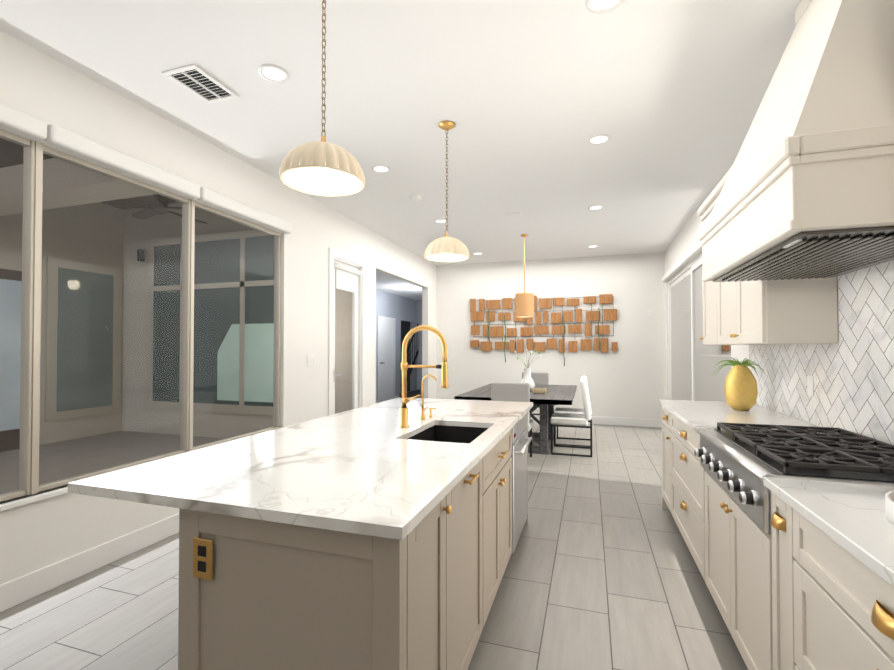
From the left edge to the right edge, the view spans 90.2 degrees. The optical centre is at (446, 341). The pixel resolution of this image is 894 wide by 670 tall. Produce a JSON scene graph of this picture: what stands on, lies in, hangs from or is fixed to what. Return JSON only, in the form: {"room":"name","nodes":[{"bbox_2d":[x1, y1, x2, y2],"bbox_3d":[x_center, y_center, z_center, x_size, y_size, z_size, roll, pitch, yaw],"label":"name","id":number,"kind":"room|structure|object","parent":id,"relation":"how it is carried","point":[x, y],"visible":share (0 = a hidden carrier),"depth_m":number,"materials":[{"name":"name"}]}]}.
{"room":"kitchen","nodes":[
{"label":"kitchen","id":0,"kind":"room"},
{"bbox_2d":[0,30,436,583],"bbox_3d":[-1.783,-0.588,4.127,0.120,4.000,10.240,0,-1,18],"label":"wall","id":1,"kind":"structure","parent":0,"point":[37,535],"depth_m":3.47,"materials":[{"name":"paint"}]},
{"bbox_2d":[0,513,178,612],"bbox_3d":[-2.309,1.316,2.232,0.016,0.140,6.120,0,-1,18],"label":"baseboard","id":2,"kind":"structure","parent":1,"relation":"attached to","point":[23,588],"depth_m":2.64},
{"bbox_2d":[0,129,280,511],"bbox_3d":[-2.136,-0.114,2.968,0.150,1.980,3.130,0,-1,18],"label":"window","id":3,"kind":"structure","parent":1,"relation":"in","point":[33,152],"depth_m":2.55,"materials":[{"name":"clear glass"}]},
{"bbox_2d":[0,102,290,233],"bbox_3d":[-2.058,-1.152,2.955,0.075,0.105,3.145,0,-1,18],"label":"window blind","id":4,"kind":"object","parent":3,"relation":"attached to","point":[22,122],"visible":1,"depth_m":2.83,"materials":[{"name":"white fabric"}]},
{"bbox_2d":[307,355,314,365],"bbox_3d":[-1.480,0.202,4.854,0.009,0.120,0.150,0,-1,18],"label":"switch plate","id":5,"kind":"object","parent":1,"relation":"attached to","point":[310,360],"depth_m":4.84,"materials":[{"name":"white plastic"}]},
{"bbox_2d":[328,247,365,415],"bbox_3d":[-1.291,0.168,5.608,0.148,2.530,0.880,0,-1,18],"label":"door frame","id":6,"kind":"structure","parent":1,"relation":"attached to","point":[350,274],"depth_m":5.82,"materials":[{"name":"white wood"}]},
{"bbox_2d":[335,291,352,412],"bbox_3d":[-1.300,0.158,5.611,0.001,2.110,0.480,0,-1,18],"label":"door glass","id":7,"kind":"object","parent":6,"relation":"in","point":[344,349],"visible":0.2,"depth_m":5.62,"materials":[{"name":"grey glass"}]},
{"bbox_2d":[0,421,747,669],"bbox_3d":[0.236,1.453,3.453,4.360,0.100,10.240,0,-1,18],"label":"floor","id":8,"kind":"structure","parent":0,"point":[602,572],"depth_m":2.42,"materials":[{"name":"tile"}]},
{"bbox_2d":[167,401,532,669],"bbox_3d":[-0.062,0.942,2.359,0.771,0.890,2.442,0,-1,18],"label":"kitchen island","id":9,"kind":"object","parent":8,"relation":"on","point":[373,537],"depth_m":1.29,"materials":[{"name":"beige wood"}]},
{"bbox_2d":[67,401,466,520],"bbox_3d":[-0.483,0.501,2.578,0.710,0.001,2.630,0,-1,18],"label":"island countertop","id":10,"kind":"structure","parent":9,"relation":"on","point":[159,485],"depth_m":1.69,"materials":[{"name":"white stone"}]},
{"bbox_2d":[247,517,402,540],"bbox_3d":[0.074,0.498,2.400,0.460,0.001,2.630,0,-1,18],"label":"island countertop","id":11,"kind":"structure","parent":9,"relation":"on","point":[248,518],"depth_m":1.15,"materials":[{"name":"white stone"}]},
{"bbox_2d":[399,325,448,427],"bbox_3d":[-0.084,0.190,2.571,0.287,0.562,0.454,0,-1,18],"label":"faucet","id":12,"kind":"object","parent":11,"relation":"on","point":[404,413],"visible":0.98,"depth_m":2.44,"materials":[{"name":"gold metal"}]},
{"bbox_2d":[395,421,494,448],"bbox_3d":[0.014,0.591,2.360,0.382,0.212,0.592,0,-1,18],"label":"sink","id":13,"kind":"object","parent":11,"relation":"in","point":[439,432],"depth_m":2.63,"materials":[{"name":"black metal"}]},
{"bbox_2d":[491,382,533,456],"bbox_3d":[0.797,0.957,5.410,0.450,0.947,0.482,0,-1,18],"label":"chair","id":14,"kind":"object","parent":8,"relation":"on","point":[513,392],"visible":0.42,"depth_m":5.24,"materials":[{"name":"fabric"}]},
{"bbox_2d":[454,383,576,454],"bbox_3d":[1.086,1.063,6.310,1.400,0.760,2.150,0,-1,18],"label":"dining table","id":15,"kind":"object","parent":8,"relation":"on","point":[550,398],"visible":0.35,"depth_m":5.70,"materials":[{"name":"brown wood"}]},
{"bbox_2d":[514,349,540,390],"bbox_3d":[1.135,0.386,6.221,0.365,0.591,0.330,0,-1,18],"label":"vase","id":16,"kind":"object","parent":15,"relation":"on","point":[527,378],"visible":0.77,"depth_m":6.13,"materials":[{"name":"white ceramic"}]},
{"bbox_2d":[532,387,545,393],"bbox_3d":[1.233,0.644,5.938,0.170,0.068,0.160,0,-1,18],"label":"box","id":17,"kind":"object","parent":15,"relation":"on","point":[538,389],"visible":1,"depth_m":5.87,"materials":[{"name":"brown wood"}]},
{"bbox_2d":[522,372,548,414],"bbox_3d":[1.474,0.987,7.527,0.450,0.947,0.482,0,-1,18],"label":"chair","id":18,"kind":"object","parent":8,"relation":"on","point":[541,378],"visible":0.25,"depth_m":7.62,"materials":[{"name":"fabric"}]},
{"bbox_2d":[550,378,591,456],"bbox_3d":[1.636,0.962,5.847,0.511,0.946,0.506,0,-1,18],"label":"chair","id":19,"kind":"object","parent":8,"relation":"on","point":[570,420],"visible":1,"depth_m":5.63,"materials":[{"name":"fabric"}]},
{"bbox_2d":[554,376,591,446],"bbox_3d":[1.806,0.970,6.380,0.511,0.946,0.506,0,-1,18],"label":"chair","id":20,"kind":"object","parent":8,"relation":"on","point":[570,410],"visible":0.42,"depth_m":6.33,"materials":[{"name":"fabric"}]},
{"bbox_2d":[661,404,666,509],"bbox_3d":[2.048,0.958,3.449,0.639,0.890,0.451,0,-1,18],"label":"base cabinet","id":21,"kind":"object","parent":8,"relation":"on","point":[663,410],"depth_m":3.67,"materials":[{"name":"white wood"}]},
{"bbox_2d":[667,412,706,584],"bbox_3d":[1.824,0.948,2.748,0.639,0.890,1.143,0,-1,18],"label":"base cabinet","id":22,"kind":"object","parent":8,"relation":"on","point":[684,469],"depth_m":2.81,"materials":[{"name":"white wood"}]},
{"bbox_2d":[659,400,818,435],"bbox_3d":[1.885,0.491,2.975,0.657,0.030,1.470,0,-1,18],"label":"countertop","id":23,"kind":"structure","parent":22,"relation":"on","point":[697,415],"depth_m":2.88,"materials":[{"name":"white stone"}]},
{"bbox_2d":[712,357,765,410],"bbox_3d":[2.049,0.293,3.135,0.309,0.371,0.297,0,-1,18],"label":"vase","id":24,"kind":"object","parent":23,"relation":"on","point":[740,390],"visible":1,"depth_m":3.09,"materials":[{"name":"gold metal"}]},
{"bbox_2d":[755,479,802,669],"bbox_3d":[1.376,0.928,1.347,0.639,0.890,0.239,0,-1,18],"label":"base cabinet","id":25,"kind":"object","parent":8,"relation":"on","point":[766,545],"depth_m":1.52,"materials":[{"name":"white wood"}]},
{"bbox_2d":[703,468,855,669],"bbox_3d":[1.531,1.021,1.831,0.639,0.718,0.910,0,-1,18],"label":"base cabinet","id":26,"kind":"object","parent":8,"relation":"on","point":[728,531],"depth_m":1.90,"materials":[{"name":"white wood"}]},
{"bbox_2d":[694,422,893,534],"bbox_3d":[1.503,0.535,1.848,0.700,0.246,0.908,0,-1,18],"label":"gas rangetop","id":27,"kind":"object","parent":26,"relation":"in","point":[739,462],"visible":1,"depth_m":1.72,"materials":[{"name":"silver metal"}]},
{"bbox_2d":[779,500,893,669],"bbox_3d":[1.205,0.921,0.813,0.639,0.890,0.969,0,-1,18],"label":"base cabinet","id":28,"kind":"object","parent":8,"relation":"on","point":[808,584],"depth_m":1.15,"materials":[{"name":"white wood"}]},
{"bbox_2d":[764,477,893,591],"bbox_3d":[0.868,0.446,-0.205,0.657,0.030,3.388,0,-1,18],"label":"countertop","id":29,"kind":"structure","parent":28,"relation":"on","point":[851,516],"depth_m":1.17,"materials":[{"name":"white stone"}]},
{"bbox_2d":[885,490,893,524],"bbox_3d":[1.248,0.403,1.033,0.331,0.092,0.330,0,-1,18],"label":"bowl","id":30,"kind":"object","parent":29,"relation":"on","point":[889,505],"visible":1,"depth_m":1.11,"materials":[{"name":"white ceramic"}]},
{"bbox_2d":[376,289,421,402],"bbox_3d":[-1.426,0.117,9.831,2.679,2.750,6.500,0,-1,18],"label":"wall","id":31,"kind":"structure","parent":0,"point":[398,318],"depth_m":11.45,"materials":[{"name":"grey paint"}]},
{"bbox_2d":[376,271,421,299],"bbox_3d":[-1.044,-1.309,9.729,1.880,0.100,6.500,0,-1,18],"label":"ceiling","id":32,"kind":"structure","parent":0,"point":[389,284],"depth_m":10.23,"materials":[{"name":"paint"}]},
{"bbox_2d":[0,0,801,265],"bbox_3d":[0.236,-1.647,3.496,4.360,0.100,10.240,0,-1,18],"label":"ceiling","id":33,"kind":"structure","parent":0,"point":[529,98],"depth_m":2.89,"materials":[{"name":"paint"}]},
{"bbox_2d":[162,64,238,103],"bbox_3d":[-1.526,-1.600,2.778,0.250,0.013,0.350,0,-1,18],"label":"ceiling vent","id":34,"kind":"object","parent":33,"relation":"in","point":[196,80],"visible":0.96,"depth_m":2.76,"materials":[{"name":"white metal"}]},
{"bbox_2d":[258,64,288,82],"bbox_3d":[-1.037,-1.604,2.664,0.173,0.008,0.173,0,-1,-27],"label":"recessed light","id":35,"kind":"object","parent":33,"relation":"in","point":[273,73],"depth_m":2.66,"materials":[{"name":"white plastic"}]},
{"bbox_2d":[279,0,365,196],"bbox_3d":[-0.496,-1.129,1.791,0.329,0.984,0.329,0,-1,18],"label":"pendant light","id":36,"kind":"object","parent":33,"relation":"hanging from","point":[322,167],"visible":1,"depth_m":1.78,"materials":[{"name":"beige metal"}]},
{"bbox_2d":[371,165,389,172],"bbox_3d":[-0.606,-1.584,4.080,0.173,0.008,0.173,0,-1,-27],"label":"recessed light","id":37,"kind":"object","parent":33,"relation":"in","point":[377,168],"depth_m":4.07,"materials":[{"name":"white plastic"}]},
{"bbox_2d":[409,195,420,200],"bbox_3d":[-0.343,-1.562,4.835,0.130,0.032,0.130,0,-1,18],"label":"smoke detector","id":38,"kind":"object","parent":33,"relation":"attached to","point":[415,197],"visible":1,"depth_m":4.80,"materials":[{"name":"white plastic"}]},
{"bbox_2d":[434,219,447,222],"bbox_3d":[-0.079,-1.560,5.759,0.173,0.008,0.173,0,-1,-27],"label":"recessed light","id":39,"kind":"object","parent":33,"relation":"in","point":[438,220],"depth_m":5.76,"materials":[{"name":"white plastic"}]},
{"bbox_2d":[424,120,468,261],"bbox_3d":[-0.001,-1.108,3.271,0.329,0.984,0.329,0,-1,18],"label":"pendant light","id":40,"kind":"object","parent":33,"relation":"hanging from","point":[446,248],"visible":1,"depth_m":3.22,"materials":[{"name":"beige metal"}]},
{"bbox_2d":[504,212,521,216],"bbox_3d":[0.808,-1.564,5.480,0.200,0.010,0.130,0,-1,18],"label":"ceiling vent","id":41,"kind":"object","parent":33,"relation":"in","point":[512,214],"visible":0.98,"depth_m":5.45,"materials":[{"name":"white metal"}]},
{"bbox_2d":[515,234,533,317],"bbox_3d":[1.124,-0.958,6.458,0.269,1.194,0.269,0,-1,18],"label":"pendant light","id":42,"kind":"object","parent":33,"relation":"hanging from","point":[524,304],"visible":1,"depth_m":6.35,"materials":[{"name":"gold metal"}]},
{"bbox_2d":[588,205,602,209],"bbox_3d":[1.737,-1.568,5.199,0.173,0.008,0.173,0,-1,-27],"label":"recessed light","id":43,"kind":"object","parent":33,"relation":"in","point":[595,207],"depth_m":5.19,"materials":[{"name":"white plastic"}]},
{"bbox_2d":[587,134,609,144],"bbox_3d":[1.195,-1.592,3.504,0.173,0.008,0.173,0,-1,-27],"label":"recessed light","id":44,"kind":"object","parent":33,"relation":"in","point":[597,139],"depth_m":3.50,"materials":[{"name":"white plastic"}]},
{"bbox_2d":[586,0,622,12],"bbox_3d":[0.744,-1.612,2.094,0.173,0.008,0.173,0,-1,-27],"label":"recessed light","id":45,"kind":"object","parent":33,"relation":"in","point":[595,6],"depth_m":2.13,"materials":[{"name":"white plastic"}]},
{"bbox_2d":[437,252,664,418],"bbox_3d":[1.778,-0.029,8.293,4.360,3.000,0.120,0,-1,18],"label":"wall","id":46,"kind":"structure","parent":0,"point":[626,379],"depth_m":8.06,"materials":[{"name":"paint"}]},
{"bbox_2d":[470,294,617,365],"bbox_3d":[1.720,-0.211,8.212,2.660,1.298,0.074,0,-1,18],"label":"artwork","id":47,"kind":"object","parent":46,"relation":"attached to","point":[567,316],"visible":0.83,"depth_m":8.16,"materials":[{"name":"brown wood"}]},
{"bbox_2d":[530,415,660,427],"bbox_3d":[1.754,1.400,8.197,4.120,0.140,0.040,0,-1,18],"label":"baseboard","id":48,"kind":"structure","parent":46,"relation":"attached to","point":[618,421],"depth_m":7.77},
{"bbox_2d":[664,163,838,426],"bbox_3d":[2.256,-0.106,2.828,0.120,3.000,10.000,0,-1,18],"label":"wall","id":49,"kind":"structure","parent":0,"point":[684,242],"depth_m":6.07,"materials":[{"name":"paint"}]},
{"bbox_2d":[668,253,731,401],"bbox_3d":[3.174,0.204,5.696,0.120,2.460,3.531,0,-1,18],"label":"sliding glass door","id":50,"kind":"structure","parent":49,"relation":"in","point":[709,386],"depth_m":5.73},
{"bbox_2d":[662,241,701,281],"bbox_3d":[3.084,-1.070,5.743,0.070,0.090,3.630,0,-1,18],"label":"window blind","id":51,"kind":"object","parent":50,"relation":"attached to","point":[691,253],"visible":0.42,"depth_m":5.75,"materials":[{"name":"white fabric"}]},
{"bbox_2d":[701,195,712,344],"bbox_3d":[2.182,-0.528,3.377,0.329,1.100,0.511,0,-1,18],"label":"upper cabinet","id":52,"kind":"object","parent":49,"relation":"attached to","point":[707,287],"depth_m":3.51,"materials":[{"name":"white wood"}]},
{"bbox_2d":[713,171,837,344],"bbox_3d":[1.997,-0.536,2.800,0.329,1.100,0.957,0,-1,18],"label":"upper cabinet","id":53,"kind":"object","parent":49,"relation":"attached to","point":[784,311],"depth_m":2.37,"materials":[{"name":"white wood"}]},
{"bbox_2d":[699,0,893,281],"bbox_3d":[1.534,-0.972,1.853,0.630,1.296,1.170,0,-1,18],"label":"range hood","id":54,"kind":"object","parent":49,"relation":"attached to","point":[807,190],"visible":1,"depth_m":1.43,"materials":[{"name":"white paint"}]},
{"bbox_2d":[749,260,893,444],"bbox_3d":[1.547,0.041,0.832,0.002,0.808,5.766,0,-1,18],"label":"tile backsplash","id":55,"kind":"structure","parent":49,"relation":"attached to","point":[852,371],"depth_m":2.19,"materials":[{"name":"tile"}]},
{"bbox_2d":[807,376,813,395],"bbox_3d":[2.101,0.253,2.574,0.004,0.115,0.070,0,-1,18],"label":"outlet","id":56,"kind":"object","parent":55,"relation":"attached to","point":[810,385],"visible":1,"depth_m":2.57,"materials":[{"name":"white plastic"}]},
{"bbox_3d":[-1.044,1.541,9.689,1.880,0.100,6.500,0,-1,18],"label":"floor","id":57,"kind":"structure","parent":0,"visible":0},
{"bbox_2d":[400,324,419,397],"bbox_3d":[-1.003,0.494,12.262,0.120,2.066,1.200,0,-1,18],"label":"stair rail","id":58,"kind":"object","parent":57,"relation":"on","point":[412,393],"visible":0.58,"depth_m":12.29,"materials":[{"name":"black metal"}]},
{"label":"outside","id":59,"kind":"structure","parent":0,"visible":0},
{"bbox_2d":[0,431,222,493],"bbox_3d":[-4.708,1.479,2.829,4.680,0.110,8.800,0,-1,18],"label":"floor","id":60,"kind":"structure","parent":59,"point":[100,458],"depth_m":5.86,"materials":[{"name":"concrete"}]},
{"bbox_2d":[0,202,123,451],"bbox_3d":[-6.828,-0.431,3.534,0.230,3.730,8.800,0,-1,18],"label":"wall","id":61,"kind":"structure","parent":60,"relation":"on","point":[65,374],"depth_m":6.74,"materials":[{"name":"paint"}]},
{"bbox_2d":[0,158,155,215],"bbox_3d":[-4.068,-1.597,4.547,4.479,0.310,0.380,0,-1,18],"label":"beam","id":62,"kind":"structure","parent":61,"relation":"attached to","point":[55,169],"depth_m":4.30,"materials":[{"name":"paint"}]},
{"bbox_2d":[0,138,178,209],"bbox_3d":[-4.708,-2.356,2.883,4.680,0.100,8.800,0,-1,18],"label":"roof","id":63,"kind":"structure","parent":61,"relation":"on","point":[15,154],"depth_m":5.50,"materials":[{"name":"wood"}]},
{"bbox_2d":[100,194,207,223],"bbox_3d":[-3.465,-1.905,5.410,1.296,0.730,1.238,0,-1,18],"label":"fan","id":64,"kind":"object","parent":63,"relation":"hanging from","point":[152,201],"depth_m":5.29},
{"bbox_2d":[122,202,351,438],"bbox_3d":[-3.319,-0.384,6.873,4.479,3.730,0.300,0,-1,18],"label":"wall","id":65,"kind":"structure","parent":60,"relation":"on","point":[163,253],"depth_m":6.92,"materials":[{"name":"paint"}]}
]}

